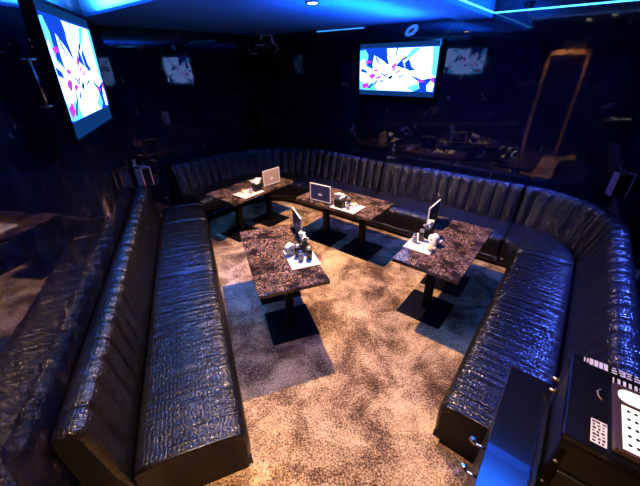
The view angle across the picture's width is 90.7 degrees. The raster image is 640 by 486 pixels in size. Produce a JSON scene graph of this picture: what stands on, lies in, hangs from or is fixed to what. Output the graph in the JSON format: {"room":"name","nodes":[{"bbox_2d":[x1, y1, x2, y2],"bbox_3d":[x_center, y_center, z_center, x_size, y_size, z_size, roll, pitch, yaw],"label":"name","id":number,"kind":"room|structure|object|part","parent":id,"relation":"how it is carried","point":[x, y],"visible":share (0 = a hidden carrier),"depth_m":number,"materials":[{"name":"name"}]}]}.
{"room":"karaoke room","nodes":[
{"label":"karaoke room","id":0,"kind":"room"},
{"bbox_2d":[0,0,139,485],"bbox_3d":[-1.676,-0.208,1.933,0.120,3.000,6.734,-12,31,-18],"label":"wall","id":1,"kind":"structure","parent":0,"point":[64,208],"depth_m":1.73,"materials":[{"name":"black glass"}]},
{"bbox_2d":[17,0,113,143],"bbox_3d":[-1.609,-1.106,2.067,0.145,0.702,1.020,-11,31,-16],"label":"television","id":2,"kind":"object","parent":1,"relation":"attached to","point":[61,39],"visible":1,"depth_m":1.84,"materials":[{"name":"black"}]},
{"bbox_3d":[-1.475,-0.850,1.656,0.076,0.372,0.014,-11,31,-16],"label":"handle","id":3,"kind":"part","parent":2,"relation":"part of","materials":[{"name":"silver metal"}]},
{"bbox_2d":[131,159,154,186],"bbox_3d":[-2.447,-0.956,4.339,0.186,0.355,0.160,10,31,18],"label":"wall speaker","id":4,"kind":"object","parent":1,"relation":"attached to","point":[143,174],"visible":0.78,"depth_m":4.30,"materials":[{"name":"black plastic"}]},
{"bbox_3d":[-2.443,-0.877,4.295,0.125,0.260,0.016,10,31,18],"label":"panel","id":5,"kind":"part","parent":4,"relation":"part of","materials":[{"name":"grey plastic"}]},
{"bbox_2d":[142,168,152,185],"bbox_3d":[-2.361,-0.901,4.334,0.004,0.220,0.110,10,31,18],"label":"grille","id":6,"kind":"object","parent":4,"relation":"attached to","point":[147,179],"depth_m":4.32,"materials":[{"name":"black metal"}]},
{"bbox_2d":[99,25,269,214],"bbox_3d":[-2.029,-2.325,5.664,0.120,3.000,2.782,21,36,33],"label":"wall","id":7,"kind":"structure","parent":0,"point":[184,95],"depth_m":5.27,"materials":[{"name":"black glass"}]},
{"bbox_2d":[78,0,449,34],"bbox_3d":[-0.679,-1.941,2.138,6.300,0.340,6.440,21,36,33],"label":"ceiling","id":8,"kind":"structure","parent":0,"point":[246,17],"depth_m":3.46,"materials":[{"name":"blue paint"}]},
{"bbox_2d":[247,34,277,53],"bbox_3d":[-1.039,-3.628,5.772,0.572,0.310,0.164,3,30,7],"label":"ceiling speaker","id":9,"kind":"object","parent":8,"relation":"attached to","point":[255,45],"visible":1,"depth_m":5.72,"materials":[{"name":"black plastic"}]},
{"bbox_2d":[305,0,319,3],"bbox_3d":[-0.066,-2.107,2.770,0.132,0.014,0.132,-1,30,0],"label":"recessed light","id":10,"kind":"object","parent":8,"relation":"in","point":[308,1],"visible":1,"depth_m":2.74,"materials":[{"name":"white plastic"}]},
{"bbox_2d":[161,201,505,485],"bbox_3d":[-0.675,0.602,3.615,6.466,0.100,6.599,21,36,33],"label":"floor","id":11,"kind":"structure","parent":0,"point":[356,401],"depth_m":2.68,"materials":[{"name":"carpet"}]},
{"bbox_2d":[50,185,252,485],"bbox_3d":[-1.485,0.292,3.217,0.828,0.855,3.758,-12,31,-18],"label":"bench sofa","id":12,"kind":"object","parent":11,"relation":"on","point":[153,397],"visible":1,"depth_m":2.03,"materials":[{"name":"black leather"}]},
{"bbox_3d":[-1.743,0.361,3.042,0.214,0.795,3.592,-12,31,-18],"label":"backrest","id":13,"kind":"part","parent":12,"relation":"part of","materials":[{"name":"black leather"}]},
{"bbox_2d":[161,204,208,225],"bbox_3d":[-1.954,-0.326,4.611,0.605,0.295,0.582,-12,31,-18],"label":"seat cushion","id":14,"kind":"object","parent":12,"relation":"on","point":[187,212],"depth_m":4.49,"materials":[{"name":"black leather"}]},
{"bbox_3d":[-1.379,0.561,3.415,0.593,0.076,3.744,-12,31,-18],"label":"seat","id":15,"kind":"part","parent":12,"relation":"part of","materials":[{"name":"black leather"}]},
{"bbox_2d":[168,146,325,220],"bbox_3d":[-1.212,-1.186,5.804,2.753,0.858,1.330,-12,31,-18],"label":"sofa","id":16,"kind":"object","parent":11,"relation":"on","point":[194,178],"visible":0.7,"depth_m":5.82,"materials":[{"name":"black leather"}]},
{"bbox_2d":[183,180,234,214],"bbox_3d":[-1.815,-0.811,5.461,0.552,0.293,0.838,21,36,33],"label":"seat cushion","id":17,"kind":"object","parent":16,"relation":"on","point":[193,194],"depth_m":5.29,"materials":[{"name":"black leather"}]},
{"bbox_3d":[-1.199,-0.817,5.832,2.374,0.076,1.031,-12,31,-18],"label":"seat","id":18,"kind":"part","parent":16,"relation":"part of","materials":[{"name":"black leather"}]},
{"bbox_2d":[206,175,292,241],"bbox_3d":[-1.017,-0.560,4.905,0.610,0.653,1.180,21,36,33],"label":"marble table","id":19,"kind":"object","parent":11,"relation":"on","point":[225,195],"visible":0.66,"depth_m":4.78,"materials":[{"name":"brown stone"}]},
{"bbox_3d":[-1.198,-0.164,4.858,0.445,0.018,0.445,21,36,33],"label":"plate","id":20,"kind":"part","parent":19,"relation":"part of","materials":[{"name":"black metal"}]},
{"bbox_2d":[233,189,263,198],"bbox_3d":[-1.016,-0.716,4.518,0.270,0.002,0.360,21,36,33],"label":"mat","id":21,"kind":"object","parent":19,"relation":"on","point":[239,194],"visible":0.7,"depth_m":4.46,"materials":[{"name":"grey paper"}]},
{"bbox_2d":[250,178,261,191],"bbox_3d":[-0.916,-0.842,4.548,0.089,0.183,0.194,21,36,33],"label":"tissue box","id":22,"kind":"object","parent":21,"relation":"on","point":[256,186],"visible":1,"depth_m":4.52,"materials":[{"name":"black plastic"}]},
{"bbox_3d":[-0.826,-0.403,5.266,0.445,0.018,0.445,21,36,33],"label":"plate","id":23,"kind":"part","parent":19,"relation":"part of","materials":[{"name":"black metal"}]},
{"bbox_2d":[262,167,279,186],"bbox_3d":[-0.731,-0.995,4.759,0.060,0.240,0.318,23,37,35],"label":"menu stand","id":24,"kind":"object","parent":19,"relation":"on","point":[271,177],"visible":1,"depth_m":4.75,"materials":[{"name":"brown"}]},
{"bbox_2d":[240,223,329,345],"bbox_3d":[-0.394,0.381,3.234,0.610,0.653,1.180,-11,31,-16],"label":"marble table","id":25,"kind":"object","parent":11,"relation":"on","point":[274,279],"visible":0.98,"depth_m":3.01,"materials":[{"name":"brown stone"}]},
{"bbox_3d":[-0.489,0.517,3.638,0.445,0.018,0.445,-11,31,-16],"label":"plate","id":26,"kind":"part","parent":25,"relation":"part of","materials":[{"name":"black metal"}]},
{"bbox_3d":[-0.288,0.795,3.143,0.445,0.018,0.445,-11,31,-16],"label":"plate","id":27,"kind":"part","parent":25,"relation":"part of","materials":[{"name":"black metal"}]},
{"bbox_2d":[292,207,301,237],"bbox_3d":[-0.245,-0.215,3.373,0.060,0.240,0.318,-11,31,-16],"label":"menu stand","id":28,"kind":"object","parent":25,"relation":"on","point":[297,222],"visible":0.8,"depth_m":3.37,"materials":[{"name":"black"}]},
{"bbox_2d":[283,250,320,269],"bbox_3d":[-0.179,0.133,2.999,0.270,0.002,0.360,-11,31,-16],"label":"mat","id":29,"kind":"object","parent":25,"relation":"on","point":[293,261],"visible":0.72,"depth_m":2.93,"materials":[{"name":"grey paper"}]},
{"bbox_2d":[284,243,294,254],"bbox_3d":[-0.285,0.057,3.023,0.110,0.110,0.061,-27,38,-37],"label":"paper roll","id":30,"kind":"object","parent":29,"relation":"on","point":[289,247],"visible":0.93,"depth_m":2.99,"materials":[{"name":"white paper"}]},
{"bbox_2d":[294,243,299,256],"bbox_3d":[-0.213,0.067,2.985,0.058,0.128,0.058,-11,31,-16],"label":"sauce bottle","id":31,"kind":"object","parent":29,"relation":"on","point":[297,245],"visible":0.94,"depth_m":2.96,"materials":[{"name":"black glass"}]},
{"bbox_2d":[298,250,303,260],"bbox_3d":[-0.177,0.114,2.929,0.052,0.100,0.052,-11,31,-16],"label":"shaker","id":32,"kind":"object","parent":29,"relation":"on","point":[300,253],"visible":1,"depth_m":2.91,"materials":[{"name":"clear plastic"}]},
{"bbox_2d":[298,254,303,260],"bbox_3d":[-0.177,0.127,2.936,0.052,0.070,0.052,-11,31,-16],"label":"jar","id":33,"kind":"object","parent":32,"relation":"on","point":[300,256],"depth_m":2.92,"materials":[{"name":"clear glass"}]},
{"bbox_2d":[297,230,308,252],"bbox_3d":[-0.169,-0.014,3.069,0.089,0.183,0.194,-11,31,-16],"label":"tissue box","id":34,"kind":"object","parent":29,"relation":"on","point":[302,241],"visible":0.95,"depth_m":3.04,"materials":[{"name":"black plastic"}]},
{"bbox_2d":[306,246,311,259],"bbox_3d":[-0.102,0.088,2.944,0.058,0.128,0.058,-11,31,-16],"label":"sauce bottle","id":35,"kind":"object","parent":29,"relation":"on","point":[308,248],"visible":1,"depth_m":2.92,"materials":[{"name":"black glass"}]},
{"bbox_2d":[299,150,385,221],"bbox_3d":[0.380,-1.024,5.472,1.238,0.858,0.850,21,36,33],"label":"bench sofa","id":36,"kind":"object","parent":11,"relation":"on","point":[357,174],"visible":0.61,"depth_m":5.46,"materials":[{"name":"black leather"}]},
{"bbox_3d":[0.295,-0.675,5.539,1.224,0.076,0.540,21,36,33],"label":"seat","id":37,"kind":"part","parent":36,"relation":"part of","materials":[{"name":"black leather"}]},
{"bbox_3d":[0.553,-1.162,5.648,1.232,0.798,0.288,21,36,33],"label":"backrest","id":38,"kind":"part","parent":36,"relation":"part of","materials":[{"name":"black leather"}]},
{"bbox_2d":[296,187,394,260],"bbox_3d":[0.329,-0.288,4.387,1.180,0.653,0.610,21,36,33],"label":"marble table","id":39,"kind":"object","parent":11,"relation":"on","point":[359,247],"visible":0.81,"depth_m":4.29,"materials":[{"name":"brown stone"}]},
{"bbox_2d":[310,182,330,203],"bbox_3d":[0.004,-0.648,4.127,0.318,0.240,0.060,18,35,30],"label":"menu stand","id":40,"kind":"object","parent":39,"relation":"on","point":[319,193],"visible":1,"depth_m":4.12,"materials":[{"name":"blue"}]},
{"bbox_3d":[0.097,-0.101,4.708,0.445,0.018,0.445,21,36,33],"label":"plate","id":41,"kind":"part","parent":39,"relation":"part of","materials":[{"name":"black metal"}]},
{"bbox_2d":[330,202,363,213],"bbox_3d":[0.348,-0.460,4.026,0.360,0.002,0.270,21,36,33],"label":"mat","id":42,"kind":"object","parent":39,"relation":"on","point":[352,210],"visible":0.66,"depth_m":3.97,"materials":[{"name":"grey paper"}]},
{"bbox_2d":[334,193,347,208],"bbox_3d":[0.249,-0.540,3.982,0.194,0.183,0.089,21,36,33],"label":"tissue box","id":43,"kind":"object","parent":42,"relation":"on","point":[339,202],"visible":1,"depth_m":3.96,"materials":[{"name":"black plastic"}]},
{"bbox_2d":[346,202,349,209],"bbox_3d":[0.347,-0.461,3.923,0.052,0.100,0.052,21,36,33],"label":"shaker","id":44,"kind":"object","parent":42,"relation":"on","point":[347,203],"visible":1,"depth_m":3.91,"materials":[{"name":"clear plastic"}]},
{"bbox_2d":[346,196,350,205],"bbox_3d":[0.362,-0.527,4.011,0.058,0.128,0.058,21,36,33],"label":"sauce bottle","id":45,"kind":"object","parent":42,"relation":"on","point":[348,197],"visible":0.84,"depth_m":3.98,"materials":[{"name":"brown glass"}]},
{"bbox_3d":[0.570,0.077,4.380,0.445,0.018,0.445,21,36,33],"label":"plate","id":46,"kind":"part","parent":39,"relation":"part of","materials":[{"name":"black metal"}]},
{"bbox_2d":[392,216,492,329],"bbox_3d":[1.286,0.280,3.360,0.610,0.653,1.180,21,36,33],"label":"marble table","id":47,"kind":"object","parent":11,"relation":"on","point":[445,268],"visible":0.99,"depth_m":3.19,"materials":[{"name":"brown stone"}]},
{"bbox_2d":[403,233,441,254],"bbox_3d":[1.040,0.002,3.193,0.270,0.002,0.360,21,36,33],"label":"mat","id":48,"kind":"object","parent":47,"relation":"on","point":[421,247],"visible":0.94,"depth_m":3.15,"materials":[{"name":"grey paper"}]},
{"bbox_2d":[411,233,416,242],"bbox_3d":[0.955,-0.052,3.187,0.052,0.100,0.052,21,36,33],"label":"shaker","id":49,"kind":"object","parent":48,"relation":"on","point":[414,238],"visible":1,"depth_m":3.17,"materials":[{"name":"grey plastic"}]},
{"bbox_2d":[411,237,416,242],"bbox_3d":[0.955,-0.039,3.195,0.052,0.070,0.052,21,36,33],"label":"jar","id":50,"kind":"object","parent":49,"relation":"on","point":[414,239],"depth_m":3.18,"materials":[{"name":"clear glass"}]},
{"bbox_2d":[418,229,424,241],"bbox_3d":[1.032,-0.083,3.209,0.058,0.128,0.058,21,36,33],"label":"sauce bottle","id":51,"kind":"object","parent":48,"relation":"on","point":[422,231],"visible":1,"depth_m":3.19,"materials":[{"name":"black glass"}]},
{"bbox_2d":[423,219,434,238],"bbox_3d":[1.120,-0.147,3.265,0.089,0.183,0.194,21,36,33],"label":"tissue box","id":52,"kind":"object","parent":48,"relation":"on","point":[429,229],"visible":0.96,"depth_m":3.23,"materials":[{"name":"black plastic"}]},
{"bbox_2d":[427,246,433,251],"bbox_3d":[1.067,0.053,3.058,0.068,0.042,0.068,21,36,33],"label":"candle cup","id":53,"kind":"object","parent":48,"relation":"on","point":[429,248],"visible":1,"depth_m":3.04,"materials":[{"name":"grey"}]},
{"bbox_2d":[428,233,439,244],"bbox_3d":[1.135,-0.036,3.143,0.061,0.110,0.110,-12,31,-18],"label":"paper roll","id":54,"kind":"object","parent":48,"relation":"on","point":[433,239],"visible":1,"depth_m":3.11,"materials":[{"name":"white paper"}]},
{"bbox_3d":[1.105,0.675,3.312,0.445,0.018,0.445,21,36,33],"label":"plate","id":55,"kind":"part","parent":47,"relation":"part of","materials":[{"name":"black metal"}]},
{"bbox_2d":[427,199,440,223],"bbox_3d":[1.266,-0.327,3.524,0.060,0.240,0.318,21,36,33],"label":"menu stand","id":56,"kind":"object","parent":47,"relation":"on","point":[433,212],"visible":0.7,"depth_m":3.51,"materials":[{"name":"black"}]},
{"bbox_3d":[1.477,0.437,3.721,0.445,0.018,0.445,21,36,33],"label":"plate","id":57,"kind":"part","parent":47,"relation":"part of","materials":[{"name":"black metal"}]},
{"bbox_2d":[366,161,525,263],"bbox_3d":[1.658,-0.543,4.588,2.013,0.858,0.850,21,36,33],"label":"bench sofa","id":58,"kind":"object","parent":11,"relation":"on","point":[491,203],"visible":0.77,"depth_m":4.49,"materials":[{"name":"black leather"}]},
{"bbox_3d":[1.573,-0.194,4.655,1.999,0.076,0.540,21,36,33],"label":"seat","id":59,"kind":"part","parent":58,"relation":"part of","materials":[{"name":"black leather"}]},
{"bbox_3d":[1.832,-0.680,4.763,2.007,0.798,0.288,21,36,33],"label":"backrest","id":60,"kind":"part","parent":58,"relation":"part of","materials":[{"name":"black leather"}]},
{"bbox_2d":[460,366,552,485],"bbox_3d":[0.612,1.244,1.334,0.223,1.000,1.090,21,36,33],"label":"base cabinet","id":61,"kind":"object","parent":11,"relation":"on","point":[509,454],"visible":0.98,"depth_m":1.22,"materials":[{"name":"black wood"}]},
{"bbox_2d":[433,233,639,463],"bbox_3d":[1.795,0.636,2.512,0.851,0.858,2.323,21,36,33],"label":"bench sofa","id":62,"kind":"object","parent":11,"relation":"on","point":[541,312],"visible":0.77,"depth_m":2.29,"materials":[{"name":"black leather"}]},
{"bbox_3d":[1.686,0.884,2.756,0.540,0.076,2.309,21,36,33],"label":"seat","id":63,"kind":"part","parent":62,"relation":"part of","materials":[{"name":"black leather"}]},
{"bbox_3d":[2.016,0.693,2.344,0.288,0.798,2.317,21,36,33],"label":"backrest","id":64,"kind":"part","parent":62,"relation":"part of","materials":[{"name":"black leather"}]},
{"bbox_2d":[497,185,629,272],"bbox_3d":[2.778,-0.056,3.697,0.998,0.858,1.045,21,36,33],"label":"sofa","id":65,"kind":"object","parent":11,"relation":"on","point":[551,223],"visible":0.74,"depth_m":3.66,"materials":[{"name":"black leather"}]},
{"bbox_3d":[2.580,0.249,3.845,0.694,0.076,0.745,21,36,33],"label":"seat","id":66,"kind":"part","parent":65,"relation":"part of","materials":[{"name":"black leather"}]},
{"bbox_2d":[499,223,574,267],"bbox_3d":[2.576,0.086,3.752,0.700,0.293,0.751,21,36,33],"label":"seat cushion","id":67,"kind":"object","parent":65,"relation":"on","point":[534,238],"depth_m":3.69,"materials":[{"name":"black leather"}]},
{"bbox_2d":[536,352,639,485],"bbox_3d":[1.105,1.120,1.328,0.520,1.206,0.425,21,36,33],"label":"machine","id":68,"kind":"object","parent":11,"relation":"on","point":[576,447],"visible":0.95,"depth_m":1.08,"materials":[{"name":"black metal"}]},
{"bbox_3d":[0.811,1.140,1.310,0.022,1.080,0.012,21,36,33],"label":"rack rail","id":69,"kind":"part","parent":68,"relation":"part of","materials":[{"name":"black metal"}]},
{"bbox_3d":[1.022,0.549,1.330,0.004,0.160,0.043,21,36,33],"label":"trim","id":70,"kind":"part","parent":68,"relation":"part of","materials":[{"name":"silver metal"}]},
{"bbox_2d":[592,419,606,445],"bbox_3d":[0.899,0.612,1.019,0.038,0.001,0.085,21,36,33],"label":"print","id":71,"kind":"object","parent":68,"relation":"on","point":[599,427],"depth_m":1.02,"materials":[{"name":"white paper"}]},
{"bbox_2d":[611,382,639,465],"bbox_3d":[1.112,0.622,0.971,0.335,0.025,0.290,21,36,33],"label":"tablet","id":72,"kind":"object","parent":68,"relation":"on","point":[625,402],"visible":1,"depth_m":1.02,"materials":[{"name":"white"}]},
{"bbox_2d":[379,0,495,20],"bbox_3d":[1.120,-2.406,2.931,0.390,0.370,2.770,21,36,33],"label":"ceiling","id":73,"kind":"structure","parent":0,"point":[459,10],"depth_m":3.15,"materials":[{"name":"blue paint"}]},
{"bbox_2d":[261,0,639,224],"bbox_3d":[1.296,-1.986,4.969,6.060,3.000,0.120,21,36,33],"label":"wall","id":74,"kind":"structure","parent":0,"point":[546,98],"depth_m":4.06,"materials":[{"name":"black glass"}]},
{"bbox_2d":[317,27,363,31],"bbox_3d":[0.305,-3.348,4.966,0.900,0.014,0.016,21,36,33],"label":"led strip","id":75,"kind":"object","parent":74,"relation":"attached to","point":[360,27],"visible":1,"depth_m":4.94,"materials":[{"name":"blue plastic"}]},
{"bbox_2d":[358,38,444,98],"bbox_3d":[1.125,-2.529,4.620,1.250,0.719,0.138,21,36,33],"label":"television","id":76,"kind":"object","parent":74,"relation":"attached to","point":[408,68],"visible":1,"depth_m":4.54,"materials":[{"name":"black"}]},
{"bbox_2d":[405,24,417,36],"bbox_3d":[1.260,-2.919,4.345,0.182,0.135,0.026,21,36,33],"label":"wall plaque","id":77,"kind":"object","parent":74,"relation":"attached to","point":[412,29],"visible":1,"depth_m":4.34,"materials":[{"name":"grey"}]},
{"bbox_2d":[460,0,494,12],"bbox_3d":[1.253,-2.200,2.849,0.016,0.014,2.560,21,36,33],"label":"led strip","id":78,"kind":"object","parent":74,"relation":"attached to","point":[465,1],"visible":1,"depth_m":3.23,"materials":[{"name":"teal plastic"}]},
{"bbox_2d":[495,0,637,12],"bbox_3d":[2.827,-2.426,3.198,1.950,0.014,0.016,21,36,33],"label":"led strip","id":79,"kind":"object","parent":74,"relation":"attached to","point":[619,0],"visible":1,"depth_m":3.34,"materials":[{"name":"teal plastic"}]},
{"bbox_2d":[605,162,636,197],"bbox_3d":[3.413,-0.720,3.585,0.160,0.355,0.186,9,31,16],"label":"wall speaker","id":80,"kind":"object","parent":74,"relation":"attached to","point":[620,184],"visible":1,"depth_m":3.54,"materials":[{"name":"black plastic"}]},
{"bbox_3d":[3.336,-0.675,3.604,0.016,0.260,0.125,9,31,16],"label":"panel","id":81,"kind":"part","parent":80,"relation":"part of","materials":[{"name":"red wood"}]},
{"bbox_2d":[613,176,632,195],"bbox_3d":[3.385,-0.635,3.534,0.110,0.220,0.004,9,31,16],"label":"grille","id":82,"kind":"object","parent":80,"relation":"attached to","point":[622,185],"depth_m":3.53,"materials":[{"name":"black metal"}]},
{"bbox_3d":[3.472,-0.654,3.564,0.016,0.260,0.125,9,31,16],"label":"panel","id":83,"kind":"part","parent":80,"relation":"part of","materials":[{"name":"red wood"}]},
{"bbox_2d":[627,200,639,309],"bbox_3d":[1.769,0.181,1.146,0.120,3.000,6.200,21,36,33],"label":"wall","id":84,"kind":"structure","parent":0,"point":[633,224],"depth_m":3.19,"materials":[{"name":"black stone"}]}
]}

